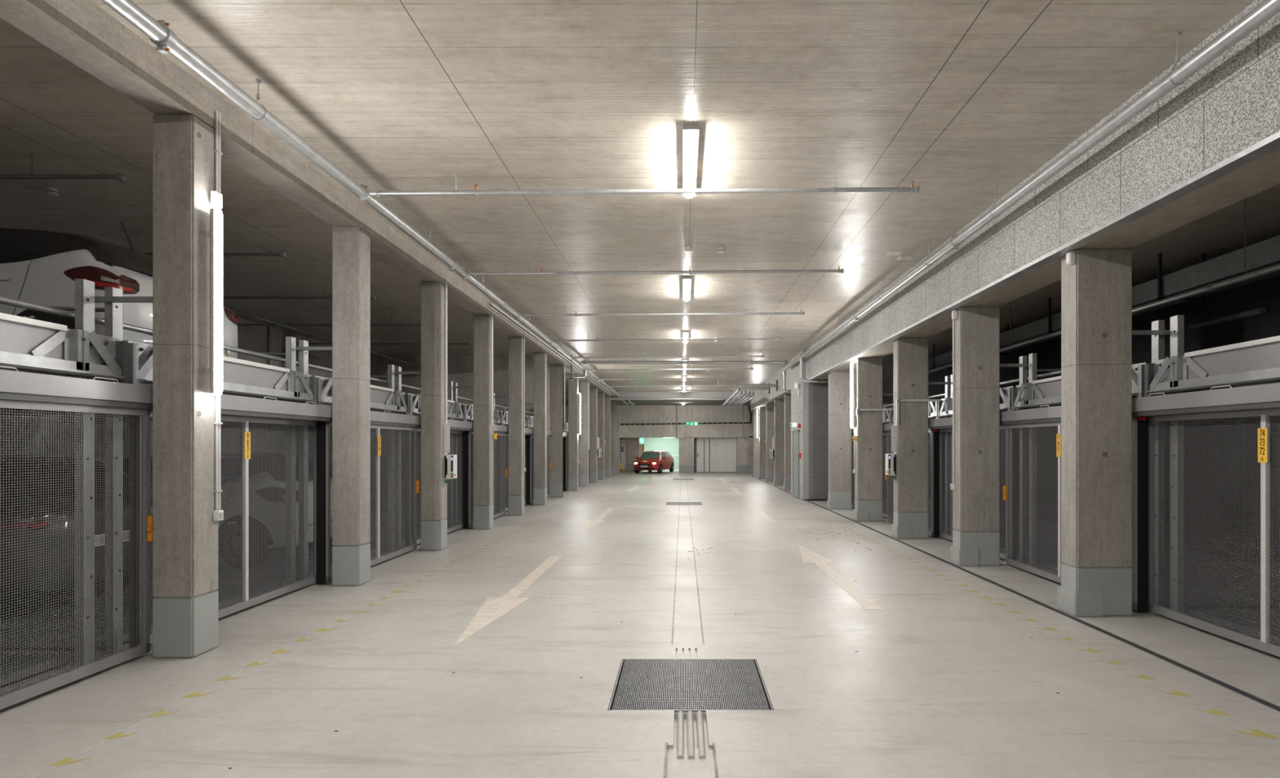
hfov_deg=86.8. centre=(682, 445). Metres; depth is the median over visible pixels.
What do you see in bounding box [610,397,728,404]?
pipe
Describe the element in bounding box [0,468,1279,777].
floor
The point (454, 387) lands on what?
tie
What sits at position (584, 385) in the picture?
concrete column
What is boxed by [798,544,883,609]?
arrow marking
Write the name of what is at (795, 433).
door
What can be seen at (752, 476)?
drain
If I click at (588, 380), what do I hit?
conduit
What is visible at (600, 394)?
concrete column
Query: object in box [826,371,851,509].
concrete column
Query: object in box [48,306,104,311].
pipe
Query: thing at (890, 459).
control panel
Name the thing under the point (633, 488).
arrow marking
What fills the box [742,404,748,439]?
conduit
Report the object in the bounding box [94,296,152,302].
tie
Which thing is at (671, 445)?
wall
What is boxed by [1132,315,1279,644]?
lift
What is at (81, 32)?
beam
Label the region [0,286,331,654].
lift
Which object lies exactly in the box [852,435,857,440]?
switch
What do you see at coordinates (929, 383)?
tie
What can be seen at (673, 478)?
floor grate
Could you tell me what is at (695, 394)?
beam
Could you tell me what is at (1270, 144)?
trim
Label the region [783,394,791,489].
concrete column
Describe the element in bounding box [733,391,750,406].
duct pipe
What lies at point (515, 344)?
concrete column
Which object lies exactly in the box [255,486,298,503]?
tail lamp
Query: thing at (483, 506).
concrete column
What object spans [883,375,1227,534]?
lift
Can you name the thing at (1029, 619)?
floor marking
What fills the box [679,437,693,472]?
wall
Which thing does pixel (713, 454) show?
door
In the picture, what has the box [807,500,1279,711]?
drain
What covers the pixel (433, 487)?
concrete column
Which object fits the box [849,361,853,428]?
diffuser
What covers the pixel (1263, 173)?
beam
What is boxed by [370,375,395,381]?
pipe
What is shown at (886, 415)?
lift
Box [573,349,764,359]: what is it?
branch
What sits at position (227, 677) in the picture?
scrap
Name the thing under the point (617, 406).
wall
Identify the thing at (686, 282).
diffuser
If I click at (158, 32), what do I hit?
pipe
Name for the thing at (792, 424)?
exit sign
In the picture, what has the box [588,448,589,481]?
gate
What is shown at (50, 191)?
smoke detector
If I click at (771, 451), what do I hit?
control panel
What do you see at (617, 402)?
ceiling
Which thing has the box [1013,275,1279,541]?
wall
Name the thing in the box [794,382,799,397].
siren horn
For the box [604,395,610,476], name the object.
concrete column
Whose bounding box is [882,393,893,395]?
tie
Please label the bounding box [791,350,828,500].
wall
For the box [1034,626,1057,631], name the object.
floor marking
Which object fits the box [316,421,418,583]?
gate
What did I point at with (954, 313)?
junction box
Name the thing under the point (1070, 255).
junction box
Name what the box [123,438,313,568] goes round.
hatchback car
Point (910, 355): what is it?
concrete column
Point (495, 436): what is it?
switch
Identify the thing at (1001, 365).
tie
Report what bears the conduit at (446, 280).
attached to the concrete column at (433, 487)
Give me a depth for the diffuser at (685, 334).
17.31 m
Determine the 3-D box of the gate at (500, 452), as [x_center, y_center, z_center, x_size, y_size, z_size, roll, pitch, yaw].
[-4.358,0.675,17.325,0.064,1.910,2.670,0,0,0]
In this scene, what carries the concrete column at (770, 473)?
on the floor
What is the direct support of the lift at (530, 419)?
on the floor
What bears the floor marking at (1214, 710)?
on the floor
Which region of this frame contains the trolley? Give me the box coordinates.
[619,462,626,472]
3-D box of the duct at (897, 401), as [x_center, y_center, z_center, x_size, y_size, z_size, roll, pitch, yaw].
[4.146,-0.584,11.876,0.768,0.469,0.068,0,0,0]
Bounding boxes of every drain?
[751,475,791,493]
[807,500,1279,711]
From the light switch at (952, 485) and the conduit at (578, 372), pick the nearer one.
the light switch at (952, 485)
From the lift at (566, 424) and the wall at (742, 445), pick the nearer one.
the lift at (566, 424)
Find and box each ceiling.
[0,0,1279,391]
[563,399,751,404]
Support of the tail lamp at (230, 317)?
attached to the hatchback car at (41, 267)
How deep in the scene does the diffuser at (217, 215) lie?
5.33 m
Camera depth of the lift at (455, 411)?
12.24 m
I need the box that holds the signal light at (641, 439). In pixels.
[639,437,644,444]
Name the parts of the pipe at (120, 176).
hanger rod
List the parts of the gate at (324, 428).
number plate, pull handle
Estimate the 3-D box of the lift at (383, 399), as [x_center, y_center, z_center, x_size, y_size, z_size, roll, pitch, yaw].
[-6.862,0.200,9.279,5.475,2.900,2.678,0,0,0]
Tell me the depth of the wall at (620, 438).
42.61 m
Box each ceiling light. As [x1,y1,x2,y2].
[682,275,691,301]
[682,330,688,343]
[682,358,687,366]
[683,124,698,198]
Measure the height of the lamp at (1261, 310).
0.119 m
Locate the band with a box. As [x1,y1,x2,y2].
[620,404,751,425]
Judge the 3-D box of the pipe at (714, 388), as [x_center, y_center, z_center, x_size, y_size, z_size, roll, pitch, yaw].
[-0.410,-2.713,33.240,5.720,0.275,0.069,0,0,0]
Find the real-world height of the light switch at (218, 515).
0.085 m
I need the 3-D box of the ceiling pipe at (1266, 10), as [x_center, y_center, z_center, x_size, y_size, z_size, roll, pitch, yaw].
[3.430,-2.655,8.375,0.130,0.389,28.750,0,0,0]
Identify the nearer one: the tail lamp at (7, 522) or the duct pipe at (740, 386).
the tail lamp at (7, 522)
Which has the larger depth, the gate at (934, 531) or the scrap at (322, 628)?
the gate at (934, 531)
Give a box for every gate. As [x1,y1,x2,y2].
[0,399,152,709]
[129,410,316,647]
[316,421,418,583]
[406,427,462,546]
[462,431,506,528]
[498,434,526,511]
[526,435,551,504]
[563,437,568,490]
[577,438,580,484]
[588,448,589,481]
[851,434,855,507]
[882,432,892,517]
[884,429,939,537]
[939,425,1016,559]
[1003,416,1149,612]
[1148,408,1279,657]
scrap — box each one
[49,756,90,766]
[103,731,139,739]
[146,710,180,717]
[182,691,214,697]
[216,675,243,680]
[246,661,268,666]
[271,648,297,653]
[294,637,314,641]
[315,627,337,631]
[333,618,353,622]
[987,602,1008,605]
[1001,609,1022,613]
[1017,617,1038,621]
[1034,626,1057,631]
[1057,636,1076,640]
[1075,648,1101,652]
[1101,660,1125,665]
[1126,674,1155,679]
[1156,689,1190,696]
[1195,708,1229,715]
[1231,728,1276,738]
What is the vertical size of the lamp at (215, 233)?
1.485 m
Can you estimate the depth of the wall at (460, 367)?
21.42 m
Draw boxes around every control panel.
[444,422,457,483]
[596,436,600,458]
[769,436,774,459]
[884,424,896,479]
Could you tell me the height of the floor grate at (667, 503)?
0.348 m
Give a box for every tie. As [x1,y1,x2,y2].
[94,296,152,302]
[296,346,332,350]
[385,371,420,373]
[447,386,473,388]
[493,395,507,397]
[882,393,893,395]
[928,382,951,384]
[1000,364,1028,367]
[1132,330,1169,334]
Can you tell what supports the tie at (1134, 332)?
attached to the concrete column at (1096, 289)
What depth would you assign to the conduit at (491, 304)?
17.32 m
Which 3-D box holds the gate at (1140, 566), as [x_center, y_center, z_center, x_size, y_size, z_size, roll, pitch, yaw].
[4.495,0.675,7.934,0.139,1.910,2.652,0,0,0]
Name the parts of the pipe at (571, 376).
slotted rail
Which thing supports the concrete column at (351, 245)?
on the floor
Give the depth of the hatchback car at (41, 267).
5.89 m
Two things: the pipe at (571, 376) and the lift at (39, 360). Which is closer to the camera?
the lift at (39, 360)
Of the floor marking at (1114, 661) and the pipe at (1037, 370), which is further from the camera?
the pipe at (1037, 370)
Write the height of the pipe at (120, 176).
0.284 m
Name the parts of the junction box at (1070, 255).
lid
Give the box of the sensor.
[684,245,692,251]
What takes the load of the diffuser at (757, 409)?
attached to the lamp at (757, 412)
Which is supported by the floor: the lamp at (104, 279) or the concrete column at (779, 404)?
the concrete column at (779, 404)
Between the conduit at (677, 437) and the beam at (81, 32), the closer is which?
the beam at (81, 32)
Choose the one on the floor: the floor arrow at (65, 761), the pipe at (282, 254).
the floor arrow at (65, 761)
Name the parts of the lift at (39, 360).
panel, edge rail, angle post, guide post, gusset plate, post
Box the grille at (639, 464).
[638,463,651,466]
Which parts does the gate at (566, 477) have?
frame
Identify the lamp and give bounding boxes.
[0,506,55,531]
[0,521,45,528]
[12,516,31,522]
[63,266,139,293]
[89,280,132,291]
[101,275,119,284]
[204,208,222,395]
[224,306,237,324]
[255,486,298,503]
[577,393,581,434]
[756,408,759,437]
[849,361,856,428]
[1188,306,1266,329]
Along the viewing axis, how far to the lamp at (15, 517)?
5.83 m
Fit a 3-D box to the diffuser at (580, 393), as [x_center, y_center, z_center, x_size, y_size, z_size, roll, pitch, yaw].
[-3.705,-1.137,24.350,0.082,1.485,0.082,0,0,0]
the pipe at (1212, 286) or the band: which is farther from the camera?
the band
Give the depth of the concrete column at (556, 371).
21.40 m
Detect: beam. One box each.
[0,0,611,396]
[563,391,751,399]
[752,147,1279,410]
[805,0,1279,379]
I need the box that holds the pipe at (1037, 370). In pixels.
[1026,368,1061,375]
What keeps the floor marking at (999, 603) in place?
on the floor
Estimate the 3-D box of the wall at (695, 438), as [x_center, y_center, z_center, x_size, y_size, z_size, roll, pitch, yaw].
[1.995,0.500,41.700,2.610,2.300,0.200,0,0,0]
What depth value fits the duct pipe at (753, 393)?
31.74 m
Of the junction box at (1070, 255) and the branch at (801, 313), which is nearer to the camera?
the junction box at (1070, 255)
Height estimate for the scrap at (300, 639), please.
0.001 m
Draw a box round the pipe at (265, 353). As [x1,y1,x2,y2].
[257,351,298,357]
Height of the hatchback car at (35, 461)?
1.660 m
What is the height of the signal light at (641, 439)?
0.400 m
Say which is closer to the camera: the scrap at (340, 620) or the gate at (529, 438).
the scrap at (340, 620)
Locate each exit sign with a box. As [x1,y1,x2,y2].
[685,358,698,425]
[790,422,796,426]
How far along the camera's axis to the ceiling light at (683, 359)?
22.20 m
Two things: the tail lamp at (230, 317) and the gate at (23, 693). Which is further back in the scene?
the tail lamp at (230, 317)
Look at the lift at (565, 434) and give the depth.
24.00 m
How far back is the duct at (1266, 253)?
9.77 m
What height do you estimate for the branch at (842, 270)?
0.275 m
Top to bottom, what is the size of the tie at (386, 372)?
0.240 m
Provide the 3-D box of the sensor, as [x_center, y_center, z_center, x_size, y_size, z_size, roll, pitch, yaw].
[0.085,-2.821,9.720,0.118,0.058,0.118,0,0,0]
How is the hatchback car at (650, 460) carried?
on the floor
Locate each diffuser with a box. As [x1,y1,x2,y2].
[212,208,222,395]
[579,393,581,434]
[684,280,689,301]
[684,333,687,343]
[685,131,695,198]
[756,408,757,437]
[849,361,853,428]
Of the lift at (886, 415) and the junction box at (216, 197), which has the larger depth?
the lift at (886, 415)
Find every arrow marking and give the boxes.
[453,555,561,645]
[586,507,614,528]
[626,484,639,492]
[728,487,743,495]
[748,503,775,521]
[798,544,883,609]
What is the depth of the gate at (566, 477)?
24.29 m
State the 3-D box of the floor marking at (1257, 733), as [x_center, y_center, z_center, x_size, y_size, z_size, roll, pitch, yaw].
[3.273,1.649,3.861,0.170,0.001,0.133,0,0,0]
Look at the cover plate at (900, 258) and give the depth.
10.24 m
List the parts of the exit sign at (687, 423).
hanger rod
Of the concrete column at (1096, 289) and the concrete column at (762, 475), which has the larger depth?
the concrete column at (762, 475)
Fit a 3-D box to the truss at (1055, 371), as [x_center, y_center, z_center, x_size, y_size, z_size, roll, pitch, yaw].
[5.132,-0.964,14.091,0.537,0.248,11.618,0,0,0]
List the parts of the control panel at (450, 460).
instruction plate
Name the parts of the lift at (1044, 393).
post, gusset plate, angle post, guide post, panel, edge rail, gusset plate, post, guide post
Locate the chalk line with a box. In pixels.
[31,577,422,777]
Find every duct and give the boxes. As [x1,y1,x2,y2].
[856,408,892,415]
[895,399,940,425]
[928,235,1279,371]
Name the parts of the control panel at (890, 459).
instruction plate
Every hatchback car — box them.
[0,222,237,358]
[0,435,152,608]
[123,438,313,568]
[634,449,674,473]
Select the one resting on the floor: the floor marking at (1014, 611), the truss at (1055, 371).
the floor marking at (1014, 611)
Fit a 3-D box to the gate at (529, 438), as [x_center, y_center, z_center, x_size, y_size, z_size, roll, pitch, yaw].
[-4.236,0.675,19.914,0.139,1.910,2.652,0,0,0]
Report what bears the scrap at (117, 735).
on the floor
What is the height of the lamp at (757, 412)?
1.440 m
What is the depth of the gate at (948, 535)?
11.50 m
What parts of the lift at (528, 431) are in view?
guide post, post, edge rail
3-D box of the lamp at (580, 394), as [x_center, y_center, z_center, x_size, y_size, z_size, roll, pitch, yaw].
[-3.727,-1.137,24.350,0.126,1.485,0.092,0,0,0]
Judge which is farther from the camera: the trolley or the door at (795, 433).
the trolley
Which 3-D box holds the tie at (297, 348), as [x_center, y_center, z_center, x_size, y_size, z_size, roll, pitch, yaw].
[-4.395,-1.090,7.975,0.570,0.240,0.067,0,0,0]
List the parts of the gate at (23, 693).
pull handle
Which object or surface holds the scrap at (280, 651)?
on the floor
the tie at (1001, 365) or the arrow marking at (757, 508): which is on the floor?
the arrow marking at (757, 508)
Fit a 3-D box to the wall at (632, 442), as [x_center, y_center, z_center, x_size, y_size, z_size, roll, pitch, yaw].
[-3.165,0.580,42.998,0.736,2.140,0.404,0,0,0]
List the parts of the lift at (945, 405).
post, gusset plate, angle post, guide post, edge rail, gusset plate, post, guide post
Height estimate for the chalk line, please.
0.001 m
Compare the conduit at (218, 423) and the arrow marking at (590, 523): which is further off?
the arrow marking at (590, 523)
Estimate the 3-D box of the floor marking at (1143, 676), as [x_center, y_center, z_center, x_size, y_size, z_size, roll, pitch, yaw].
[3.264,1.649,4.808,0.150,0.001,0.117,0,0,0]
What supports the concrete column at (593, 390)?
on the floor
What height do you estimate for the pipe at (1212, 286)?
0.961 m
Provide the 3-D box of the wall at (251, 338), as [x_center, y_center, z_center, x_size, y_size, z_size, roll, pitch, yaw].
[-10.000,-0.550,17.300,0.200,4.600,46.600,0,0,0]
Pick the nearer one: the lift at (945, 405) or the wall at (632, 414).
the lift at (945, 405)
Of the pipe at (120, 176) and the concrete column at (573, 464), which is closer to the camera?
the pipe at (120, 176)
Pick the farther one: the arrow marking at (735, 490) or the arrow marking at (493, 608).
the arrow marking at (735, 490)
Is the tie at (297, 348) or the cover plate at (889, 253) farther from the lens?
the cover plate at (889, 253)
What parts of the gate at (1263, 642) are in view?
number plate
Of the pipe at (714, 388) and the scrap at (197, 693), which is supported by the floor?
the scrap at (197, 693)
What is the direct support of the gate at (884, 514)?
attached to the lift at (886, 415)
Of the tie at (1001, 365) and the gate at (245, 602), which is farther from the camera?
the tie at (1001, 365)
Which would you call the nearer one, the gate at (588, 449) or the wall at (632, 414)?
the gate at (588, 449)
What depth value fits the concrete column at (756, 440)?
36.00 m
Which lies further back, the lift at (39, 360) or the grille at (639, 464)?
the grille at (639, 464)
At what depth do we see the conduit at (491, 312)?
13.35 m
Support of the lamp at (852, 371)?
attached to the concrete column at (868, 374)
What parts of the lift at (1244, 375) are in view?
post, gusset plate, angle post, guide post, edge rail, panel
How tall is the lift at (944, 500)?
2.900 m
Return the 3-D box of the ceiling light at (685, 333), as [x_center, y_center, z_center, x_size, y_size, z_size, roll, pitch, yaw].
[0.075,-2.806,17.560,0.140,0.088,1.600,0,0,0]
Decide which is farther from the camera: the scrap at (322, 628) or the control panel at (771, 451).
the control panel at (771, 451)
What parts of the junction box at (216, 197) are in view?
lid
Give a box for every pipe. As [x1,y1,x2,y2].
[0,151,125,180]
[0,296,533,413]
[48,306,104,311]
[100,0,621,397]
[143,252,286,257]
[222,283,376,299]
[230,307,420,367]
[236,324,420,325]
[257,351,298,357]
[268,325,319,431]
[308,342,471,345]
[368,170,919,196]
[370,375,395,381]
[563,364,586,380]
[580,355,788,364]
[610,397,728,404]
[721,379,777,406]
[726,382,769,406]
[730,390,746,406]
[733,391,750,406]
[737,391,754,406]
[782,0,1279,372]
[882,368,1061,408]
[928,198,1279,373]
[1026,368,1061,375]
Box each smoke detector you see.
[44,186,59,196]
[717,247,724,253]
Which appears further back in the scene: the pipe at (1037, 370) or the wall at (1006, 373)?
the wall at (1006, 373)
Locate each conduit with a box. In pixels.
[213,110,222,509]
[444,279,447,422]
[489,302,612,394]
[490,311,493,425]
[523,333,524,467]
[564,362,564,422]
[577,372,578,459]
[588,379,589,448]
[674,404,684,438]
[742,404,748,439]
[853,360,855,468]
[951,319,955,483]
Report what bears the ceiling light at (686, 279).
attached to the ceiling at (957, 100)
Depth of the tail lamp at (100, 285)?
5.84 m
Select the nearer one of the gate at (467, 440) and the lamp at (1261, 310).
the lamp at (1261, 310)
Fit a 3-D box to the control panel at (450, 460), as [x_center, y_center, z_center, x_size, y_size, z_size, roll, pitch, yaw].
[-3.700,0.119,10.769,0.181,0.979,0.182,0,0,0]
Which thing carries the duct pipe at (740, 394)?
attached to the cladding
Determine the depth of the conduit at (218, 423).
5.50 m
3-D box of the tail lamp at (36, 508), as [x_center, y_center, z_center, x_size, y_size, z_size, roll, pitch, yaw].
[-5.845,0.637,5.925,0.436,0.226,0.303,0,0,0]
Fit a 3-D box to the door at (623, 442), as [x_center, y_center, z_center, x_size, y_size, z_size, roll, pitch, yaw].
[-3.745,0.640,42.950,0.370,1.980,0.060,0,0,0]
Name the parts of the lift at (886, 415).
edge rail, angle post, post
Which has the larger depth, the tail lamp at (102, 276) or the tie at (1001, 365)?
the tie at (1001, 365)
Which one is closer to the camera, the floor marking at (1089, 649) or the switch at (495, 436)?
the floor marking at (1089, 649)
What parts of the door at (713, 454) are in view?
panel, panel, panel, panel, panel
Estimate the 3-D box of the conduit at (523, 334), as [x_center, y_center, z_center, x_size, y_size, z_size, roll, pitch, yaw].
[-3.775,-1.060,16.094,0.030,3.180,0.032,0,0,0]
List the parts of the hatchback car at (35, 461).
number plate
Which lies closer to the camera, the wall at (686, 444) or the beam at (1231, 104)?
the beam at (1231, 104)
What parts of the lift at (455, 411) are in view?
guide post, post, gusset plate, angle post, edge rail, panel, guide post, angle post, gusset plate, post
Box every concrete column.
[152,114,218,657]
[332,226,370,586]
[420,281,447,550]
[473,314,493,529]
[507,336,524,515]
[533,351,546,505]
[549,364,563,497]
[568,373,578,491]
[579,381,588,486]
[589,386,597,482]
[597,391,604,479]
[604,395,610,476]
[610,402,615,475]
[752,409,759,475]
[758,406,766,479]
[765,403,774,481]
[773,399,784,485]
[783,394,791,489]
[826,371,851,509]
[853,357,882,521]
[891,337,928,538]
[950,306,999,566]
[1057,248,1132,617]
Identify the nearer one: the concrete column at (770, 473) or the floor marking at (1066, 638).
the floor marking at (1066, 638)
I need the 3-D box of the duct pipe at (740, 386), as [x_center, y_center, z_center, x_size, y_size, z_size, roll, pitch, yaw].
[2.910,-2.316,31.630,1.516,0.448,11.140,0,0,0]
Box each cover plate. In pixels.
[885,251,902,255]
[897,256,913,260]
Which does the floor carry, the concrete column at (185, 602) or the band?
the concrete column at (185, 602)
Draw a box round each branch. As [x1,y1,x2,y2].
[468,257,844,275]
[520,303,804,316]
[551,335,781,342]
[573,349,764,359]
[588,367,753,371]
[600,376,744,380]
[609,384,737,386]
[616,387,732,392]
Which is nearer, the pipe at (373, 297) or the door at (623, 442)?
the pipe at (373, 297)
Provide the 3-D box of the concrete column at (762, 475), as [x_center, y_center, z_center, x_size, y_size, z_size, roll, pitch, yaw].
[4.059,-0.125,33.439,0.566,3.550,0.322,0,0,0]
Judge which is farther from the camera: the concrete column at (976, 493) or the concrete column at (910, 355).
the concrete column at (910, 355)
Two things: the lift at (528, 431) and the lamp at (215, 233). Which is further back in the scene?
the lift at (528, 431)
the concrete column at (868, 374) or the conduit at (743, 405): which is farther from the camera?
the conduit at (743, 405)
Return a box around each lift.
[0,279,150,684]
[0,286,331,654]
[0,340,420,580]
[94,366,473,549]
[272,382,507,526]
[281,392,533,514]
[371,415,552,502]
[563,422,568,437]
[564,422,579,438]
[851,428,1048,506]
[852,407,1048,518]
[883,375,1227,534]
[928,355,1279,563]
[1000,320,1279,605]
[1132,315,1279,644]
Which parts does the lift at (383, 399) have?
guide post, post, gusset plate, edge rail, panel, guide post, angle post, gusset plate, post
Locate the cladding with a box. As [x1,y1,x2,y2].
[750,361,791,410]
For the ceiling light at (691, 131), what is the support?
attached to the ceiling at (957, 100)
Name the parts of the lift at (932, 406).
edge rail, angle post, post, guide post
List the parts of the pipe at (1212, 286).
hanger rod, hanger rod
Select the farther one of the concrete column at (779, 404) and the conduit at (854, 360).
the concrete column at (779, 404)
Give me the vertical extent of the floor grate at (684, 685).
0.348 m
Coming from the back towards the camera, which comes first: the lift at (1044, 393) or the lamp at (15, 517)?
the lift at (1044, 393)
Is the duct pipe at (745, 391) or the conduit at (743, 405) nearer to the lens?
the duct pipe at (745, 391)
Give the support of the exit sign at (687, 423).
hanging from the ceiling at (957, 100)
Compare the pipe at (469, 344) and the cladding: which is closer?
the pipe at (469, 344)
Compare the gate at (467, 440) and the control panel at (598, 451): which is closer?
the gate at (467, 440)
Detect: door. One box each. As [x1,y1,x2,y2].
[620,440,626,471]
[696,437,737,471]
[792,429,799,497]
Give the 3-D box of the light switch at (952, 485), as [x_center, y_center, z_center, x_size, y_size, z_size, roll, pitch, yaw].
[3.774,0.578,9.440,0.052,0.085,0.070,0,0,0]
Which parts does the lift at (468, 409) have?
guide post, post, angle post, edge rail, angle post, post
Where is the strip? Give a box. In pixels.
[638,437,644,471]
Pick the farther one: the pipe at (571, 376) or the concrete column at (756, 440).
the concrete column at (756, 440)
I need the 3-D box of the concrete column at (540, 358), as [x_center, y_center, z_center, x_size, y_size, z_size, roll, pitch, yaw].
[-3.950,-0.460,18.742,0.323,4.220,0.303,0,0,0]
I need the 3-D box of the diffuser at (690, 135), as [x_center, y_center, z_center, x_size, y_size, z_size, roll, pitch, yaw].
[0.075,-2.781,6.790,0.086,0.038,1.520,0,0,0]
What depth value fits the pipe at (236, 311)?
14.31 m
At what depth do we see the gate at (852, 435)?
17.58 m
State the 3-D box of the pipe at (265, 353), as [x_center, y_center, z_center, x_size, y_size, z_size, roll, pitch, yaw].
[-4.881,-1.059,8.171,0.520,0.138,0.054,0,0,-5]
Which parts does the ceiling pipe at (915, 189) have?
hanger rod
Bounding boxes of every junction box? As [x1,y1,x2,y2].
[210,191,222,208]
[951,310,957,319]
[1066,250,1075,265]
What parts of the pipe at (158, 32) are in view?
hanger rod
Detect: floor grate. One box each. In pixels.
[608,658,773,712]
[666,502,702,505]
[672,478,693,479]
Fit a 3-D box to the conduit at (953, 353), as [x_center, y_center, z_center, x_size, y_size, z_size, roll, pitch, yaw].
[3.785,-0.620,9.440,0.030,2.300,0.032,0,0,0]
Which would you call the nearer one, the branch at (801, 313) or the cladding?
the branch at (801, 313)
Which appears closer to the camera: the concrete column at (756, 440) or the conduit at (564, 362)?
the conduit at (564, 362)
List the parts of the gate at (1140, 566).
pull handle, number plate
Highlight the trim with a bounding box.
[808,130,1279,379]
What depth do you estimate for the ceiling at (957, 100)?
6.39 m
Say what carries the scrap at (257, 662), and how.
on the floor
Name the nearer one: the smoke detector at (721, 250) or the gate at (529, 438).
the smoke detector at (721, 250)
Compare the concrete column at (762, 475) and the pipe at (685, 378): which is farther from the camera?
the concrete column at (762, 475)
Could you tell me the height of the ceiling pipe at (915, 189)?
0.275 m
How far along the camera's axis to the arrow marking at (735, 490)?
24.37 m
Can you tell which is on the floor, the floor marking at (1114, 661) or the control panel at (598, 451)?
the floor marking at (1114, 661)
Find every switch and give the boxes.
[213,509,223,520]
[492,433,497,439]
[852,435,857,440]
[950,483,955,489]
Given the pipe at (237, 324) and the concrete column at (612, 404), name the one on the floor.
the concrete column at (612, 404)
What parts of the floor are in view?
plate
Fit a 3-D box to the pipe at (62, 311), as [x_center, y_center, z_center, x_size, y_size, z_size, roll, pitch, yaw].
[-4.872,-1.004,11.150,0.537,0.248,20.300,0,0,0]
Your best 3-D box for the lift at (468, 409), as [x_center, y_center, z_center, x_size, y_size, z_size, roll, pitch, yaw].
[-6.862,0.200,14.659,5.475,2.900,2.678,0,0,0]
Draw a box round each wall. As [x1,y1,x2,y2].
[0,317,332,462]
[370,355,550,496]
[563,404,753,472]
[615,404,619,473]
[619,437,626,462]
[626,437,638,471]
[644,437,679,468]
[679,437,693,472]
[693,437,696,471]
[736,437,749,472]
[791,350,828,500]
[850,350,1013,498]
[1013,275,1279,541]
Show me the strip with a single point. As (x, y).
(641, 446)
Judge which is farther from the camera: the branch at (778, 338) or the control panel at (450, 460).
the branch at (778, 338)
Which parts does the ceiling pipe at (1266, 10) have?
hanger rod, hanger rod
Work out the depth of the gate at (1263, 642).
5.73 m
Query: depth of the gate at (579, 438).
28.40 m
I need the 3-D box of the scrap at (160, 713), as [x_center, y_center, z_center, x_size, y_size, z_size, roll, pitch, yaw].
[-3.193,1.649,4.153,0.146,0.001,0.114,0,0,0]
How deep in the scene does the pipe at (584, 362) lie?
21.55 m
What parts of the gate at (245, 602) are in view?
number plate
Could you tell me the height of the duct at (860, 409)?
0.149 m
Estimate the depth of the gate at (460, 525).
12.55 m
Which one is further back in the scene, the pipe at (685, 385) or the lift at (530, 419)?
the pipe at (685, 385)
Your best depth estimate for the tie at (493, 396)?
15.95 m
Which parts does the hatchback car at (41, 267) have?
door handle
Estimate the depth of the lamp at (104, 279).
5.83 m
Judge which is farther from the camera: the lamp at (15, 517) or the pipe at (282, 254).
the pipe at (282, 254)
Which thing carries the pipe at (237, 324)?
hanging from the ceiling at (957, 100)
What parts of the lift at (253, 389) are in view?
guide post, post, gusset plate, edge rail, panel, guide post, angle post, gusset plate, post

